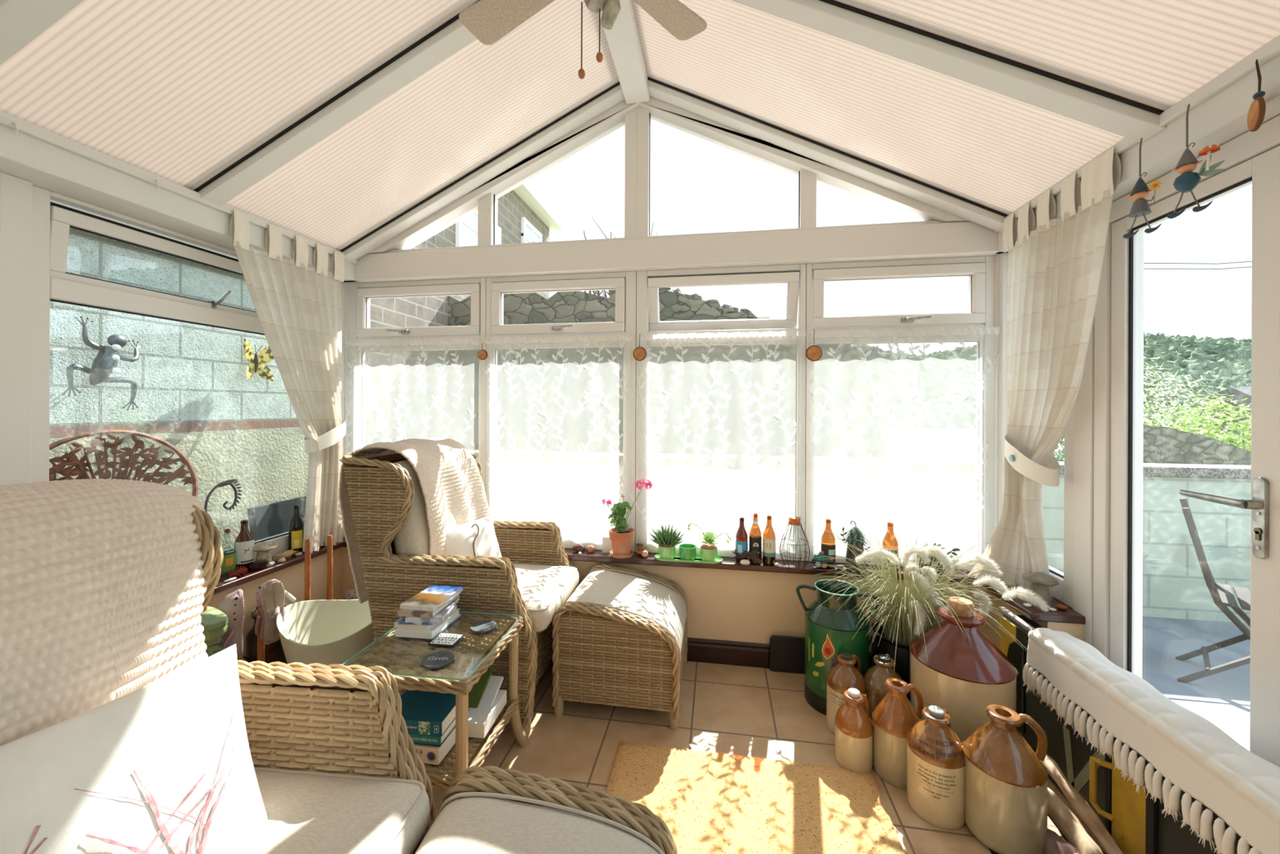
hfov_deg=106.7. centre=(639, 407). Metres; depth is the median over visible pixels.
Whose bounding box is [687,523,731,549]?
rosette succulent
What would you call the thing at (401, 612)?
book
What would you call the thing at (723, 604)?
wall
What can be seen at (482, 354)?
wood slice
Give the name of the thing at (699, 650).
baseboard
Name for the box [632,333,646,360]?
wood slice
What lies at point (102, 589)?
throw
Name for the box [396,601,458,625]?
book
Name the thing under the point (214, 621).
boot
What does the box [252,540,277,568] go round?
mushroom
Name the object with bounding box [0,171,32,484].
trim
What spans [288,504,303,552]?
beer bottle
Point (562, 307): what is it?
wall
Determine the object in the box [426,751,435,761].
print
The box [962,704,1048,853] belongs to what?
jug
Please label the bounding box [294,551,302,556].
stone
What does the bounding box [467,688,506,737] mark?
book
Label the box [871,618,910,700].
pot
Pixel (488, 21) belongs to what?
ceiling fan
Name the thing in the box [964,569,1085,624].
trim
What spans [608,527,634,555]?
pot
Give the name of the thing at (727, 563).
windowsill
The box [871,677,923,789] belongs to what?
jar
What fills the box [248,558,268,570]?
pine cone
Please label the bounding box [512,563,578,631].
seat cushion
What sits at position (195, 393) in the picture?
wall
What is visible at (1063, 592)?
window
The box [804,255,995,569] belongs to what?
window
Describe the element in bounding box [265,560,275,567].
stone
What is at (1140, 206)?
gnome
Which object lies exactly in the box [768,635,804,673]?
box
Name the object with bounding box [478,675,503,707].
book
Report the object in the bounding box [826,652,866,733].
jar
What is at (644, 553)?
stone
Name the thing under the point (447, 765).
shelf
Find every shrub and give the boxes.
[975,353,1229,461]
[1143,392,1251,451]
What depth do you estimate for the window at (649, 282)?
2.62 m
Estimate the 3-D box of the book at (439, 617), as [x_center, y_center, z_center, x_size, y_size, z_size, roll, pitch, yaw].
[-0.783,0.764,1.812,0.130,0.016,0.202,0,0,-3]
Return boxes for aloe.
[649,524,683,546]
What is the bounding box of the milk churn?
[795,579,879,715]
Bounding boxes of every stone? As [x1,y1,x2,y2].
[223,577,236,582]
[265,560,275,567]
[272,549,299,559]
[277,557,285,563]
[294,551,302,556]
[572,542,585,551]
[586,544,595,552]
[635,545,645,549]
[635,548,648,555]
[640,550,648,557]
[740,559,750,564]
[812,551,827,568]
[1022,603,1031,606]
[1042,828,1077,853]
[1056,604,1067,609]
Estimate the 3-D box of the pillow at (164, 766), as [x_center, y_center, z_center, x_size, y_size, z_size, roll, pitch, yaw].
[-0.896,0.708,0.755,0.213,0.410,0.516,0,0,24]
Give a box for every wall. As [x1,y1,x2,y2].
[48,227,308,550]
[206,547,342,660]
[342,546,986,652]
[447,287,891,457]
[468,449,1251,622]
[985,590,1083,648]
[1142,424,1251,465]
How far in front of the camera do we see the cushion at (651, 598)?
2.27 m
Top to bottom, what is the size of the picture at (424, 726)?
0.040 m
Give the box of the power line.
[1143,261,1252,269]
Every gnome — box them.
[1123,137,1162,239]
[1166,104,1226,218]
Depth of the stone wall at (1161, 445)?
4.26 m
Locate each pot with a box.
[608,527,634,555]
[658,544,675,559]
[679,543,696,560]
[700,546,717,561]
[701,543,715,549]
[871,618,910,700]
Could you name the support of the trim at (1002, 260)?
attached to the wall at (1076, 630)
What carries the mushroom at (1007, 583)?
on the trim at (1068, 615)
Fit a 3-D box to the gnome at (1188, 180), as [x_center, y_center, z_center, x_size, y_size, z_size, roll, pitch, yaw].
[1.547,-0.699,1.328,0.052,0.312,0.106,0,0,1]
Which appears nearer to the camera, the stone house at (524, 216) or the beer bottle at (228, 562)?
the beer bottle at (228, 562)
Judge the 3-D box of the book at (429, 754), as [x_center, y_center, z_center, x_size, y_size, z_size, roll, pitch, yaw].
[-0.737,1.118,1.632,0.215,0.052,0.188,0,0,9]
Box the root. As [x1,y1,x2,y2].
[730,548,762,564]
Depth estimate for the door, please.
1.58 m
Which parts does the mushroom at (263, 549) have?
stem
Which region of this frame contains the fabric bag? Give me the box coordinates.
[343,586,358,599]
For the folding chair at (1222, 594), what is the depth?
2.44 m
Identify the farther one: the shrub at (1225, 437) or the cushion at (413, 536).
the shrub at (1225, 437)
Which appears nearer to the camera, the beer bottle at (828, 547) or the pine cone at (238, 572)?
the pine cone at (238, 572)
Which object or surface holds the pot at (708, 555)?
on the tray
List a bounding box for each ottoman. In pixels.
[414,765,677,853]
[551,563,688,730]
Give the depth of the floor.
1.99 m
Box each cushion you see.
[232,770,428,853]
[392,459,457,555]
[414,795,659,853]
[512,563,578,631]
[562,570,686,657]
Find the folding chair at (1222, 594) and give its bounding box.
[1175,497,1250,683]
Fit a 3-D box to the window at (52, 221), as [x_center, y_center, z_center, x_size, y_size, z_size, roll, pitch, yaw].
[-2.043,0.016,2.297,0.126,1.582,1.310,0,0,9]
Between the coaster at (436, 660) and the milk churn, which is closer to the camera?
the coaster at (436, 660)
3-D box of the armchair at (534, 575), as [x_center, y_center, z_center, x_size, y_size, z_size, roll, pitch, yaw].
[-0.821,0.770,2.342,0.961,1.173,0.701,0,0,8]
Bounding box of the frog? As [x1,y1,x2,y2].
[61,315,142,409]
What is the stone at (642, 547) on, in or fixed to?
on the stone at (638, 551)
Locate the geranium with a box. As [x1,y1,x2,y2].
[601,478,653,558]
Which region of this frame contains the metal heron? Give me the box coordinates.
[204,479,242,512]
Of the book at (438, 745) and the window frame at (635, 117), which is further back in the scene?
the window frame at (635, 117)
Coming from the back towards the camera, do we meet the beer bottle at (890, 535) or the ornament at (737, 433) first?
the ornament at (737, 433)
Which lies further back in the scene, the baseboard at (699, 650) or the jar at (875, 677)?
the baseboard at (699, 650)
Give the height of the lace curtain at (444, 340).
1.182 m
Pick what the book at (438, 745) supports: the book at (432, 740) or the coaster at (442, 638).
the book at (432, 740)
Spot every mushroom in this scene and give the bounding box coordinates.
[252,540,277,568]
[1003,580,1017,591]
[1022,571,1059,607]
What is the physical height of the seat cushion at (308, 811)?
0.174 m
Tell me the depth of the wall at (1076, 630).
2.22 m
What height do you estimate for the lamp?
0.251 m
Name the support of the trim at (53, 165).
attached to the ceiling
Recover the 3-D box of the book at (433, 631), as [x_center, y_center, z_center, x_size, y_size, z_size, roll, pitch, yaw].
[-0.800,0.814,1.807,0.140,0.024,0.202,0,0,7]
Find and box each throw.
[0,478,208,746]
[338,436,490,603]
[1022,627,1279,853]
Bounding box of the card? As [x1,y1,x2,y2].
[602,537,612,552]
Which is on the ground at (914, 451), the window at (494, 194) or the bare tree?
the bare tree
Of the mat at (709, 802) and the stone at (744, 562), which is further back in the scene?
the stone at (744, 562)
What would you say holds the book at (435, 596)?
on the book at (401, 612)
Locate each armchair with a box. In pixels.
[191,504,435,853]
[339,448,578,736]
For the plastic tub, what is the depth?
2.30 m
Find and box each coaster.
[421,650,454,668]
[427,632,464,646]
[470,619,497,632]
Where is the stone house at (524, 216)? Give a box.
[51,181,563,445]
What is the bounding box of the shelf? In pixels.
[423,699,509,776]
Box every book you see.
[394,604,457,631]
[394,613,461,639]
[395,608,459,639]
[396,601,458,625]
[397,594,459,617]
[400,584,463,611]
[400,689,455,736]
[404,596,459,622]
[408,718,455,745]
[413,706,469,746]
[413,728,455,764]
[466,667,493,707]
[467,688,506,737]
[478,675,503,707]
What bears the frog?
attached to the wall at (195, 393)
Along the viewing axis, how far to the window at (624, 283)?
2.73 m
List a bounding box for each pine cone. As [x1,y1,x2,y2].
[227,565,248,577]
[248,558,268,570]
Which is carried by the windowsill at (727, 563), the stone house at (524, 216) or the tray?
the tray
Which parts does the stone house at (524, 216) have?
pane, pane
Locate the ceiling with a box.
[0,0,1279,260]
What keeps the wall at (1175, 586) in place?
on the ground at (914, 451)
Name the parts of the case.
rounded panel, rail, handle, yellow plate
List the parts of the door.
lever, handle plate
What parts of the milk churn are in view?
handle, handle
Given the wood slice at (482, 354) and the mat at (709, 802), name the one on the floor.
the mat at (709, 802)
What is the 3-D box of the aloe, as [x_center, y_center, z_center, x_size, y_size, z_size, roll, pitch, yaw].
[0.141,0.713,2.565,0.189,0.168,0.204,0,0,9]
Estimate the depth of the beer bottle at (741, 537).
2.50 m
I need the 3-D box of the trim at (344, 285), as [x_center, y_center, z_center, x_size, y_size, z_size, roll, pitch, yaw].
[-1.898,0.015,3.018,0.155,1.585,0.140,0,0,9]
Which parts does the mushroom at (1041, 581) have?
stem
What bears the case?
on the floor
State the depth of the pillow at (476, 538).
2.29 m
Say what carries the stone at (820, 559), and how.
on the windowsill at (727, 563)
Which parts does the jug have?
handle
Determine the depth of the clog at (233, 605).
2.01 m
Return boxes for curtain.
[229,209,346,552]
[343,337,481,454]
[482,333,633,524]
[623,330,806,543]
[808,326,1001,551]
[968,146,1121,599]
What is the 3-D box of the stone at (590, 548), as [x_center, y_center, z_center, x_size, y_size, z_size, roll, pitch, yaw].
[-0.275,0.796,2.678,0.045,0.042,0.044,0,0,-29]
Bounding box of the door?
[1093,115,1279,767]
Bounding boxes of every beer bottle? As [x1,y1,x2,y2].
[220,524,235,573]
[234,520,254,570]
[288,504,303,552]
[735,517,747,562]
[749,513,761,564]
[762,515,775,565]
[821,519,835,568]
[881,522,898,573]
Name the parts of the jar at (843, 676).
handle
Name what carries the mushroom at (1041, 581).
on the trim at (1068, 615)
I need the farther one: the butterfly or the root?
the butterfly
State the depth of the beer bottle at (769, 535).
2.47 m
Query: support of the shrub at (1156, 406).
on the ground at (914, 451)
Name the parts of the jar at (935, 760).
handle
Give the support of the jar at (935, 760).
on the floor
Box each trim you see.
[0,111,356,282]
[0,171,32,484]
[213,537,346,595]
[340,281,348,537]
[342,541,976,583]
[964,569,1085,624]
[993,35,1279,253]
[994,252,1008,531]
[1072,315,1094,645]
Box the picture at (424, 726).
[418,721,430,734]
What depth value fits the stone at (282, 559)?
2.48 m
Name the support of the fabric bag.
on the floor
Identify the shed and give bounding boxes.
[1177,386,1251,451]
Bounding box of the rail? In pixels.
[0,115,354,260]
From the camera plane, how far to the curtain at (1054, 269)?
1.99 m
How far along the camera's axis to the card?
2.67 m
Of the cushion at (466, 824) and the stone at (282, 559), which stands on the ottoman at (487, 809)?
the cushion at (466, 824)
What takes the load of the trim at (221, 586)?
on the wall at (292, 578)
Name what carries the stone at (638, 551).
on the windowsill at (727, 563)
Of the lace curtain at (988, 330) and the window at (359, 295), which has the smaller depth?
the lace curtain at (988, 330)
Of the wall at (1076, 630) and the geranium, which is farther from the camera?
the geranium
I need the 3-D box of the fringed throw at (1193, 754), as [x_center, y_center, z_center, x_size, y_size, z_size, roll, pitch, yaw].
[1.419,0.952,0.982,0.191,0.250,1.700,0,0,9]
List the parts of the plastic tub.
handle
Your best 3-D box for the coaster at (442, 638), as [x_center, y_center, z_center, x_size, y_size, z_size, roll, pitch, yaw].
[-0.690,0.828,1.700,0.096,0.006,0.084,0,0,7]
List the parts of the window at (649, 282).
opening sash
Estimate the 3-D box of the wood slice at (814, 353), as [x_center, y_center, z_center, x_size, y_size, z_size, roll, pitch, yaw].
[0.905,-0.322,2.477,0.083,0.165,0.014,0,0,9]
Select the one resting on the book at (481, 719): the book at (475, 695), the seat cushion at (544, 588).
the book at (475, 695)
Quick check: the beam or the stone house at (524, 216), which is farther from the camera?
the stone house at (524, 216)
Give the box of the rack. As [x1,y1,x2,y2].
[202,534,333,662]
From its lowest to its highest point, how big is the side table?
0.532 m
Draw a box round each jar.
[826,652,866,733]
[835,687,873,772]
[863,653,906,724]
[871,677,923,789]
[906,705,964,829]
[909,596,1017,742]
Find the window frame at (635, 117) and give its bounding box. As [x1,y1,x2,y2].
[367,96,969,253]
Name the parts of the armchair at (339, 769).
arm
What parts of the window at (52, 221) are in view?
opening sash, handle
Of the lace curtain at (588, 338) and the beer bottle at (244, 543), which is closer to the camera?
the beer bottle at (244, 543)
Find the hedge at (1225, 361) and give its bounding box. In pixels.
[868,332,1251,431]
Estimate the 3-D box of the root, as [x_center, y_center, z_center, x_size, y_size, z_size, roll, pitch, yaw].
[0.554,0.777,2.485,0.164,0.079,0.037,0,0,9]
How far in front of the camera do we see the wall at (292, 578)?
2.59 m
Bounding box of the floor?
[432,657,1106,853]
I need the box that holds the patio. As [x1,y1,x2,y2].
[1142,616,1250,751]
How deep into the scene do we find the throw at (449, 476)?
2.25 m
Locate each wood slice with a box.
[477,342,487,359]
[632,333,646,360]
[805,329,822,360]
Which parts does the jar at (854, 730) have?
handle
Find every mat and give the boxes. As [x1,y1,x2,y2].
[605,741,905,853]
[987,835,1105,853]
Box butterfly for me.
[243,338,274,381]
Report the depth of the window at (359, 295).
2.91 m
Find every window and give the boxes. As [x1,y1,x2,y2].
[31,185,288,574]
[347,277,486,492]
[485,271,636,551]
[493,194,494,244]
[635,263,805,560]
[648,113,799,235]
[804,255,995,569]
[1048,407,1073,608]
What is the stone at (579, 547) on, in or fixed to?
on the windowsill at (727, 563)
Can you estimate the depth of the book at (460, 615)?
1.79 m
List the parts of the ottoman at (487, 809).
panel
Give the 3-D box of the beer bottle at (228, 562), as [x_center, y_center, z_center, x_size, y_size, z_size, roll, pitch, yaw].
[-1.990,0.688,2.297,0.064,0.239,0.064,0,0,9]
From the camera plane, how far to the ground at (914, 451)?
19.80 m
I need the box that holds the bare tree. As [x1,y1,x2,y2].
[582,217,657,297]
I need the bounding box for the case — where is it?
[998,606,1253,853]
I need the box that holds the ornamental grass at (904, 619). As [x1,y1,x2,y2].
[803,524,1050,700]
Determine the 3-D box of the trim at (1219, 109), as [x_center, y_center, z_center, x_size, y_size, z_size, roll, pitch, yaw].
[1.529,-0.847,0.418,0.225,0.173,3.920,0,0,9]
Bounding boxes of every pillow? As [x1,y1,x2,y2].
[0,644,268,853]
[444,515,502,557]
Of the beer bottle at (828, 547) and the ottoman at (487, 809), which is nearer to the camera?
the ottoman at (487, 809)
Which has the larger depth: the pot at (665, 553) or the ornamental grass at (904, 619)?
the pot at (665, 553)
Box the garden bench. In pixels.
[48,429,198,497]
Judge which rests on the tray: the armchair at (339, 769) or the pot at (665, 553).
the pot at (665, 553)
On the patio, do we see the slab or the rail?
the slab
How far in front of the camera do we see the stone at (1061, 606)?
1.93 m
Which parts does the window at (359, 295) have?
handle, opening sash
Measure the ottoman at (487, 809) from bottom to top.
0.503 m
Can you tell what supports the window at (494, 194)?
attached to the window frame at (635, 117)
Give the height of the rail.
0.047 m
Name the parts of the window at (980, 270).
opening sash, handle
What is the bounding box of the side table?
[342,610,529,789]
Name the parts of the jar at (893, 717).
handle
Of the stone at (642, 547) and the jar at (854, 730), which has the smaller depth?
the jar at (854, 730)
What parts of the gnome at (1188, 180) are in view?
leg, leg, toadstool stem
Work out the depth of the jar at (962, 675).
1.76 m
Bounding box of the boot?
[200,605,227,657]
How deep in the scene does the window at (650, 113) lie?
2.66 m
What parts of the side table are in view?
glass, leg, leg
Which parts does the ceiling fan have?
blade, pull chain, pull chain, blade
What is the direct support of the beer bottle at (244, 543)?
on the trim at (221, 586)
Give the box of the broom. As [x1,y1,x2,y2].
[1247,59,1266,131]
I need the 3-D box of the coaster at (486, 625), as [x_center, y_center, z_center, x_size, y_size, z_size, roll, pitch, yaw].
[-0.592,0.828,1.802,0.096,0.006,0.096,0,0,9]
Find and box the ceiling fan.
[458,0,706,79]
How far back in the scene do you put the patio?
2.60 m
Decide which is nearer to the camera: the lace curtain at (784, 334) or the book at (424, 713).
the book at (424, 713)
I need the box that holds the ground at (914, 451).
[887,426,1192,460]
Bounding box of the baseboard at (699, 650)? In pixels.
[686,637,872,668]
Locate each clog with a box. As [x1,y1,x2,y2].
[217,588,244,657]
[254,578,284,644]
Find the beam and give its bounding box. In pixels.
[346,221,1008,283]
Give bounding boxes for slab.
[247,495,306,541]
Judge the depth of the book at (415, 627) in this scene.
1.72 m
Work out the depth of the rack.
2.42 m
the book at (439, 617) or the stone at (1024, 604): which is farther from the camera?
the stone at (1024, 604)
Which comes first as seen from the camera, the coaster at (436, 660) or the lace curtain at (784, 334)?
the coaster at (436, 660)
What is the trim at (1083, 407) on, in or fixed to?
attached to the wall at (1076, 630)
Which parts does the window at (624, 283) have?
opening sash, handle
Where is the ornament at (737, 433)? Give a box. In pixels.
[702,397,776,530]
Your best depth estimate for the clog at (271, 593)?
2.15 m
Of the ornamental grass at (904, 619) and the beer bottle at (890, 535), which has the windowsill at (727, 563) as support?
the beer bottle at (890, 535)
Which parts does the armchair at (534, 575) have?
arm, arm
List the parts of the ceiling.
roof panel, roof panel, roof panel, roof panel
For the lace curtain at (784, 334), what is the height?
1.182 m
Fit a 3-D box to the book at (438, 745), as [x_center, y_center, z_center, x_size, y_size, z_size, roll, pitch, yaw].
[-0.729,1.087,1.642,0.200,0.010,0.192,0,0,8]
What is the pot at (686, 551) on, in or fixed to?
on the tray
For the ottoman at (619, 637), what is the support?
on the floor
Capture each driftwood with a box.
[1040,754,1123,853]
[1047,786,1103,853]
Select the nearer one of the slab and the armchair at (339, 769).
the armchair at (339, 769)
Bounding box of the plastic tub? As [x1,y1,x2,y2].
[273,590,374,665]
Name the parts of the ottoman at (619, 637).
panel, panel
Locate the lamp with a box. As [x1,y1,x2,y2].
[779,515,809,568]
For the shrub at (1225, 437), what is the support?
on the ground at (914, 451)
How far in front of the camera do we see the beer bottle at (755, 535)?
2.48 m
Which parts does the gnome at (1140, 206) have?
leg, leg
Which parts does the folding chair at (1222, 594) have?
leg, leg, leg, leg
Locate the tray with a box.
[654,554,722,564]
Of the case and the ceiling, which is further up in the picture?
the ceiling
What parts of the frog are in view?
leg, leg, leg, leg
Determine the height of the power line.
1.524 m
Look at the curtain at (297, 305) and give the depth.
2.60 m
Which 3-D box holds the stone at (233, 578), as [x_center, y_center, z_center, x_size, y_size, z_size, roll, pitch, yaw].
[-1.911,0.803,2.223,0.021,0.009,0.057,0,0,9]
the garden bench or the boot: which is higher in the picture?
the garden bench

